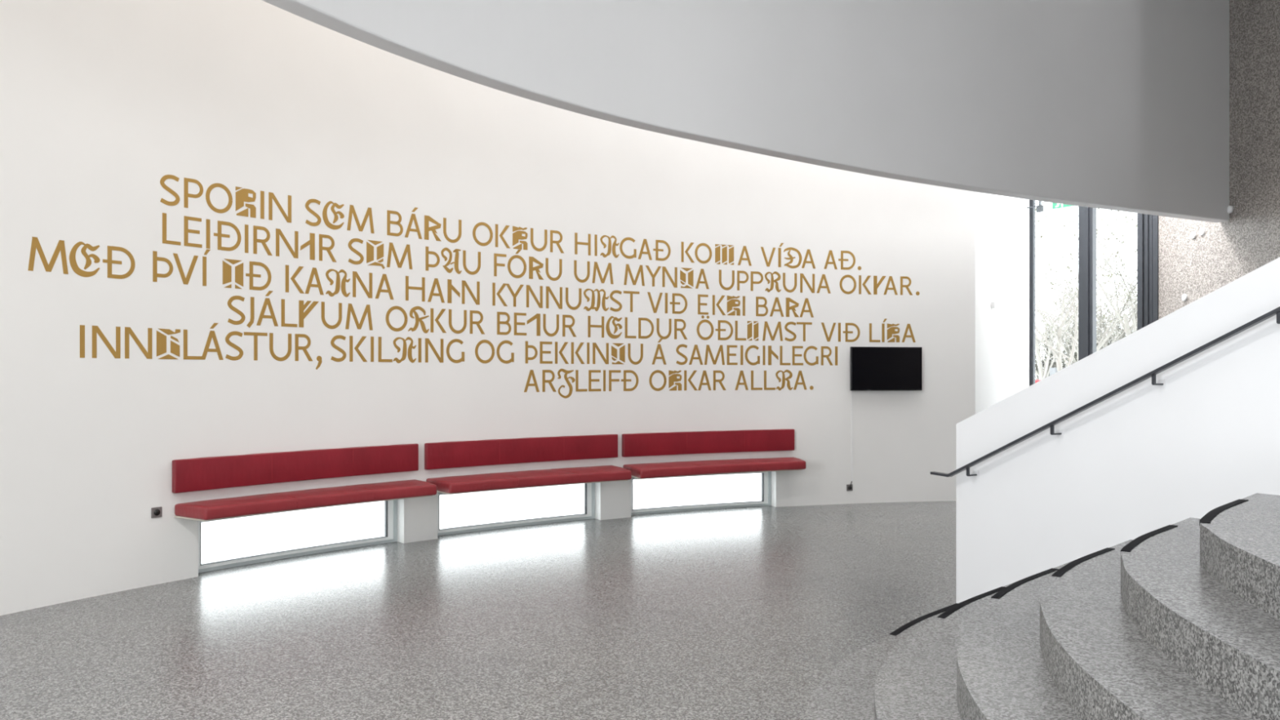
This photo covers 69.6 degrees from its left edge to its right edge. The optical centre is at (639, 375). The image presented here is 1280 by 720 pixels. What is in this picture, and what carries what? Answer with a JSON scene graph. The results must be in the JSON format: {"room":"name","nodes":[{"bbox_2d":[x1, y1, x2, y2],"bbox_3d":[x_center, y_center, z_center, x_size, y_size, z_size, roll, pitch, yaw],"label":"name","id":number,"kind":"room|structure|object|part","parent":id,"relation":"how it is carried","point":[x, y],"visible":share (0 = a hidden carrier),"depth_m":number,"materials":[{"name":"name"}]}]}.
{"room":"museum lobby","nodes":[
{"label":"museum lobby","id":0,"kind":"room"},
{"bbox_2d":[0,501,955,719],"bbox_3d":[0.500,1.750,4.240,14.000,0.300,21.021,0,0,0],"label":"floor","id":1,"kind":"structure","parent":0,"point":[742,613],"depth_m":5.88,"materials":[{"name":"stone"}]},
{"bbox_2d":[804,493,1279,719],"bbox_3d":[2.850,0.929,2.040,3.488,1.340,7.473,0,0,-31],"label":"staircase","id":2,"kind":"structure","parent":1,"relation":"on","point":[1180,620],"depth_m":3.38,"materials":[{"name":"stone"}]},
{"bbox_2d":[0,0,975,615],"bbox_3d":[-2.218,-1.700,3.936,6.257,6.640,19.985,0,0,22],"label":"wall","id":3,"kind":"structure","parent":0,"point":[101,101],"depth_m":8.47,"materials":[{"name":"white paint"}]},
{"bbox_2d":[151,506,162,518],"bbox_3d":[-3.699,1.048,7.041,0.012,0.079,0.081,0,0,34],"label":"power socket","id":4,"kind":"object","parent":3,"relation":"attached to","point":[157,512],"visible":1,"depth_m":7.04,"materials":[{"name":"grey plastic"}]},
{"bbox_2d":[198,499,397,573],"bbox_3d":[-3.016,1.374,8.161,0.108,0.450,1.959,0,0,41],"label":"window","id":5,"kind":"structure","parent":3,"relation":"in","point":[390,506],"depth_m":8.24,"materials":[{"name":"grey metal"}]},
{"bbox_2d":[172,443,436,521],"bbox_3d":[-2.754,0.878,7.859,0.548,0.454,2.260,0,0,44],"label":"bench","id":6,"kind":"object","parent":3,"relation":"attached to","point":[194,474],"visible":1,"depth_m":7.76,"materials":[{"name":"red leather"}]},
{"bbox_3d":[-2.897,0.781,7.994,0.112,0.259,2.262,0,0,41],"label":"backrest","id":7,"kind":"part","parent":6,"relation":"part of","materials":[{"name":"red leather"}]},
{"bbox_3d":[-2.745,1.041,7.864,0.543,0.103,2.240,0,0,44],"label":"seat","id":8,"kind":"part","parent":6,"relation":"part of","materials":[{"name":"red leather"}]},
{"bbox_2d":[27,174,919,398],"bbox_3d":[-0.623,-0.686,9.417,9.422,1.864,1.073,0,0,-35],"label":"lettering","id":9,"kind":"object","parent":3,"relation":"attached to","point":[242,195],"depth_m":9.15,"materials":[{"name":"gold metal"}]},
{"bbox_2d":[437,482,595,536],"bbox_3d":[-1.317,1.374,9.742,1.967,0.450,0.108,0,0,-37],"label":"window","id":10,"kind":"structure","parent":3,"relation":"in","point":[589,488],"depth_m":9.85,"materials":[{"name":"grey metal"}]},
{"bbox_2d":[424,434,631,494],"bbox_3d":[-1.035,0.878,9.383,2.272,0.454,0.652,0,0,-35],"label":"bench","id":11,"kind":"object","parent":3,"relation":"attached to","point":[444,455],"visible":0.99,"depth_m":9.36,"materials":[{"name":"red leather"}]},
{"bbox_3d":[-1.182,0.781,9.594,2.274,0.259,0.112,0,0,-37],"label":"backrest","id":12,"kind":"part","parent":11,"relation":"part of","materials":[{"name":"red leather"}]},
{"bbox_3d":[-1.044,1.041,9.374,2.215,0.103,0.647,0,0,-35],"label":"seat","id":13,"kind":"part","parent":11,"relation":"part of","materials":[{"name":"red leather"}]},
{"bbox_2d":[631,471,771,515],"bbox_3d":[0.703,1.374,10.946,1.963,0.450,0.108,0,0,-25],"label":"window","id":14,"kind":"structure","parent":3,"relation":"in","point":[766,476],"depth_m":11.06,"materials":[{"name":"grey metal"}]},
{"bbox_2d":[622,429,805,479],"bbox_3d":[0.919,0.878,10.554,2.372,0.454,0.641,0,0,-27],"label":"bench","id":15,"kind":"object","parent":3,"relation":"attached to","point":[644,444],"visible":0.98,"depth_m":10.58,"materials":[{"name":"red leather"}]},
{"bbox_3d":[0.829,0.781,10.784,2.277,0.259,0.113,0,0,-24],"label":"backrest","id":16,"kind":"part","parent":15,"relation":"part of","materials":[{"name":"red leather"}]},
{"bbox_3d":[0.920,1.041,10.552,2.372,0.103,0.636,0,0,-27],"label":"seat","id":17,"kind":"part","parent":15,"relation":"part of","materials":[{"name":"red leather"}]},
{"bbox_2d":[846,480,852,490],"bbox_3d":[2.617,1.376,11.458,0.081,0.122,0.042,0,0,-14],"label":"power socket","id":18,"kind":"object","parent":3,"relation":"attached to","point":[849,486],"visible":1,"depth_m":11.46,"materials":[{"name":"grey plastic"}]},
{"bbox_3d":[2.613,1.397,11.473,0.081,0.080,0.011,0,0,-14],"label":"plate","id":19,"kind":"part","parent":18,"relation":"part of","materials":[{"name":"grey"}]},
{"bbox_2d":[851,391,853,481],"bbox_3d":[2.648,0.748,11.483,0.020,1.155,0.008,0,0,-14],"label":"cable cover","id":20,"kind":"object","parent":3,"relation":"attached to","point":[851,391],"visible":1,"depth_m":11.48,"materials":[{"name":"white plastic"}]},
{"bbox_2d":[849,346,921,391],"bbox_3d":[3.079,-0.085,11.544,0.958,0.546,0.094,0,0,-12],"label":"television","id":21,"kind":"object","parent":3,"relation":"attached to","point":[871,368],"visible":1,"depth_m":11.50,"materials":[{"name":"black plastic"}]},
{"bbox_2d":[262,0,1229,222],"bbox_3d":[1.907,-3.450,7.719,12.872,3.100,1.542,0,0,-41],"label":"wall","id":22,"kind":"structure","parent":0,"point":[1122,105],"depth_m":8.68,"materials":[{"name":"paint"}]},
{"bbox_2d":[975,191,1029,413],"bbox_3d":[5.071,-1.690,13.170,0.300,6.620,3.194,0,0,35],"label":"wall","id":23,"kind":"structure","parent":0,"point":[1002,222],"depth_m":12.85,"materials":[{"name":"white paint"}]},
{"bbox_2d":[991,301,995,307],"bbox_3d":[4.793,-0.959,12.456,0.052,0.085,0.085,0,0,35],"label":"wall sensor","id":24,"kind":"object","parent":23,"relation":"attached to","point":[993,303],"visible":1,"depth_m":12.42,"materials":[{"name":"white plastic"}]},
{"bbox_2d":[1026,200,1078,212],"bbox_3d":[6.221,-2.880,13.951,0.058,0.770,0.850,0,0,-36],"label":"exit sign","id":25,"kind":"object","parent":23,"relation":"attached to","point":[1046,206],"visible":0.38,"depth_m":13.94,"materials":[{"name":"white plastic"}]},
{"bbox_3d":[6.128,-2.555,14.087,0.050,0.100,0.100,0,0,-36],"label":"arm","id":26,"kind":"part","parent":25,"relation":"part of","materials":[{"name":"grey metal"}]},
{"bbox_3d":[6.321,-2.625,13.819,0.050,0.260,0.520,0,0,-36],"label":"panel","id":27,"kind":"part","parent":25,"relation":"part of","materials":[{"name":"white plastic"}]},
{"bbox_2d":[955,257,1279,603],"bbox_3d":[3.426,-0.105,4.345,0.150,3.430,4.600,0,0,-32],"label":"wall","id":28,"kind":"structure","parent":0,"point":[1145,458],"depth_m":5.25,"materials":[{"name":"paint"}]},
{"bbox_2d":[930,306,1279,478],"bbox_3d":[3.258,-0.446,4.371,0.118,2.260,4.628,0,0,-32],"label":"handrail","id":29,"kind":"object","parent":28,"relation":"attached to","point":[1152,374],"visible":1,"depth_m":5.17,"materials":[{"name":"grey metal"}]},
{"bbox_3d":[2.237,0.659,6.114,0.006,0.050,0.030,0,0,-32],"label":"fixing plate","id":30,"kind":"part","parent":29,"relation":"part of","materials":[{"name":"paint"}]},
{"bbox_3d":[2.559,0.353,5.593,0.006,0.050,0.030,0,0,-32],"label":"fixing plate","id":31,"kind":"part","parent":29,"relation":"part of","materials":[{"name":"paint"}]},
{"bbox_3d":[2.882,0.048,5.073,0.006,0.050,0.030,0,0,-32],"label":"fixing plate","id":32,"kind":"part","parent":29,"relation":"part of","materials":[{"name":"paint"}]},
{"bbox_2d":[1158,0,1279,319],"bbox_3d":[7.405,-1.700,3.315,0.350,6.600,19.030,0,0,0],"label":"wall","id":33,"kind":"structure","parent":0,"point":[1228,251],"depth_m":11.00,"materials":[{"name":"grey concrete"}]},
{"bbox_2d":[1181,293,1187,301],"bbox_3d":[7.215,-1.034,12.191,0.035,0.092,0.092,0,0,0],"label":"round fitting","id":34,"kind":"object","parent":33,"relation":"attached to","point":[1184,296],"visible":1,"depth_m":12.17,"materials":[{"name":"white plastic"}]},
{"bbox_2d":[1190,231,1196,238],"bbox_3d":[7.215,-1.831,11.998,0.035,0.092,0.092,0,0,0],"label":"round fitting","id":35,"kind":"object","parent":33,"relation":"attached to","point":[1193,235],"visible":1,"depth_m":11.97,"materials":[{"name":"white plastic"}]},
{"bbox_2d":[1199,228,1205,235],"bbox_3d":[7.215,-1.843,11.810,0.035,0.092,0.092,0,0,0],"label":"round fitting","id":36,"kind":"object","parent":33,"relation":"attached to","point":[1202,232],"visible":1,"depth_m":11.79,"materials":[{"name":"white plastic"}]},
{"bbox_2d":[1227,205,1233,213],"bbox_3d":[7.215,-2.030,11.251,0.035,0.092,0.092,0,0,0],"label":"round fitting","id":37,"kind":"object","parent":33,"relation":"attached to","point":[1230,208],"visible":1,"depth_m":11.22,"materials":[{"name":"white plastic"}]},
{"bbox_3d":[6.787,-4.125,13.703,1.374,1.750,1.745,0,0,0],"label":"wall","id":38,"kind":"structure","parent":0,"visible":0},
{"bbox_2d":[1029,200,1158,386],"bbox_3d":[6.663,-0.825,13.617,0.160,4.850,1.939,0,0,-36],"label":"window","id":39,"kind":"structure","parent":38,"relation":"in","point":[1147,224],"depth_m":13.57,"materials":[{"name":"grey metal"}]},
{"bbox_3d":[7.226,-0.775,12.870,0.080,4.710,0.070,0,0,-36],"label":"frame","id":40,"kind":"part","parent":39,"relation":"part of","materials":[{"name":"grey metal"}]},
{"label":"outside","id":41,"kind":"structure","parent":0,"visible":0},
{"bbox_2d":[201,473,761,564],"bbox_3d":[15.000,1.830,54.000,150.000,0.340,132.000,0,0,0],"label":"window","id":42,"kind":"structure","parent":41,"point":[251,535],"depth_m":11.11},
{"bbox_2d":[1035,309,1077,379],"bbox_3d":[19.589,-0.853,44.018,2.954,5.053,2.738,0,0,-26],"label":"shrub","id":43,"kind":"object","parent":42,"relation":"on","point":[1054,365],"visible":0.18,"depth_m":43.79,"materials":[{"name":"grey plant"}]},
{"bbox_2d":[1049,367,1065,375],"bbox_3d":[12.339,0.725,24.000,3.153,1.860,0.388,0,0,0],"label":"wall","id":44,"kind":"structure","parent":42,"relation":"on","point":[1052,370],"depth_m":23.95,"materials":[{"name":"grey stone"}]},
{"bbox_2d":[1053,311,1077,367],"bbox_3d":[22.769,-1.121,48.215,3.035,5.589,3.005,0,0,0],"label":"shrub","id":45,"kind":"object","parent":42,"relation":"on","point":[1076,357],"visible":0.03,"depth_m":47.79,"materials":[{"name":"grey plant"}]},
{"bbox_2d":[1035,230,1136,379],"bbox_3d":[13.709,-1.739,31.952,5.703,6.807,6.151,0,0,5],"label":"bare tree","id":46,"kind":"object","parent":42,"relation":"on","point":[1042,374],"visible":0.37,"depth_m":31.72,"materials":[{"name":"grey plant"}]},
{"bbox_2d":[1035,208,1137,371],"bbox_3d":[10.351,-1.447,21.974,5.239,6.219,5.130,0,0,0],"label":"bare tree","id":47,"kind":"object","parent":42,"relation":"on","point":[1059,354],"visible":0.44,"depth_m":21.73,"materials":[{"name":"grey plant"}]},
{"bbox_2d":[1035,203,1137,345],"bbox_3d":[9.546,-1.820,17.452,4.952,6.966,4.755,0,0,-38],"label":"bare tree","id":48,"kind":"object","parent":42,"relation":"on","point":[1127,329],"visible":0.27,"depth_m":17.72,"materials":[{"name":"grey plant"}]},
{"bbox_2d":[1035,214,1137,363],"bbox_3d":[17.396,-2.542,38.465,5.167,8.424,6.304,0,0,41],"label":"bare tree","id":49,"kind":"object","parent":42,"relation":"on","point":[1042,285],"visible":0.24,"depth_m":38.89,"materials":[{"name":"grey plant"}]},
{"bbox_2d":[1035,225,1137,364],"bbox_3d":[14.011,-1.415,27.652,4.522,6.174,3.959,0,0,0],"label":"bare tree","id":50,"kind":"object","parent":42,"relation":"on","point":[1114,253],"visible":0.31,"depth_m":27.62,"materials":[{"name":"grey plant"}]},
{"bbox_2d":[1051,208,1137,347],"bbox_3d":[18.354,-2.881,35.310,4.811,9.126,7.367,0,0,24],"label":"bare tree","id":51,"kind":"object","parent":42,"relation":"on","point":[1123,280],"visible":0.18,"depth_m":34.41,"materials":[{"name":"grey plant"}]},
{"bbox_2d":[1066,309,1125,361],"bbox_3d":[20.974,-0.839,41.992,2.793,5.025,2.825,0,0,0],"label":"shrub","id":52,"kind":"object","parent":42,"relation":"on","point":[1109,342],"visible":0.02,"depth_m":41.82,"materials":[{"name":"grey plant"}]},
{"bbox_2d":[1107,287,1133,342],"bbox_3d":[24.061,-1.369,46.014,2.792,6.083,2.885,0,0,21],"label":"shrub","id":53,"kind":"object","parent":42,"relation":"on","point":[1119,325],"visible":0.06,"depth_m":45.95,"materials":[{"name":"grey plant"}]}
]}

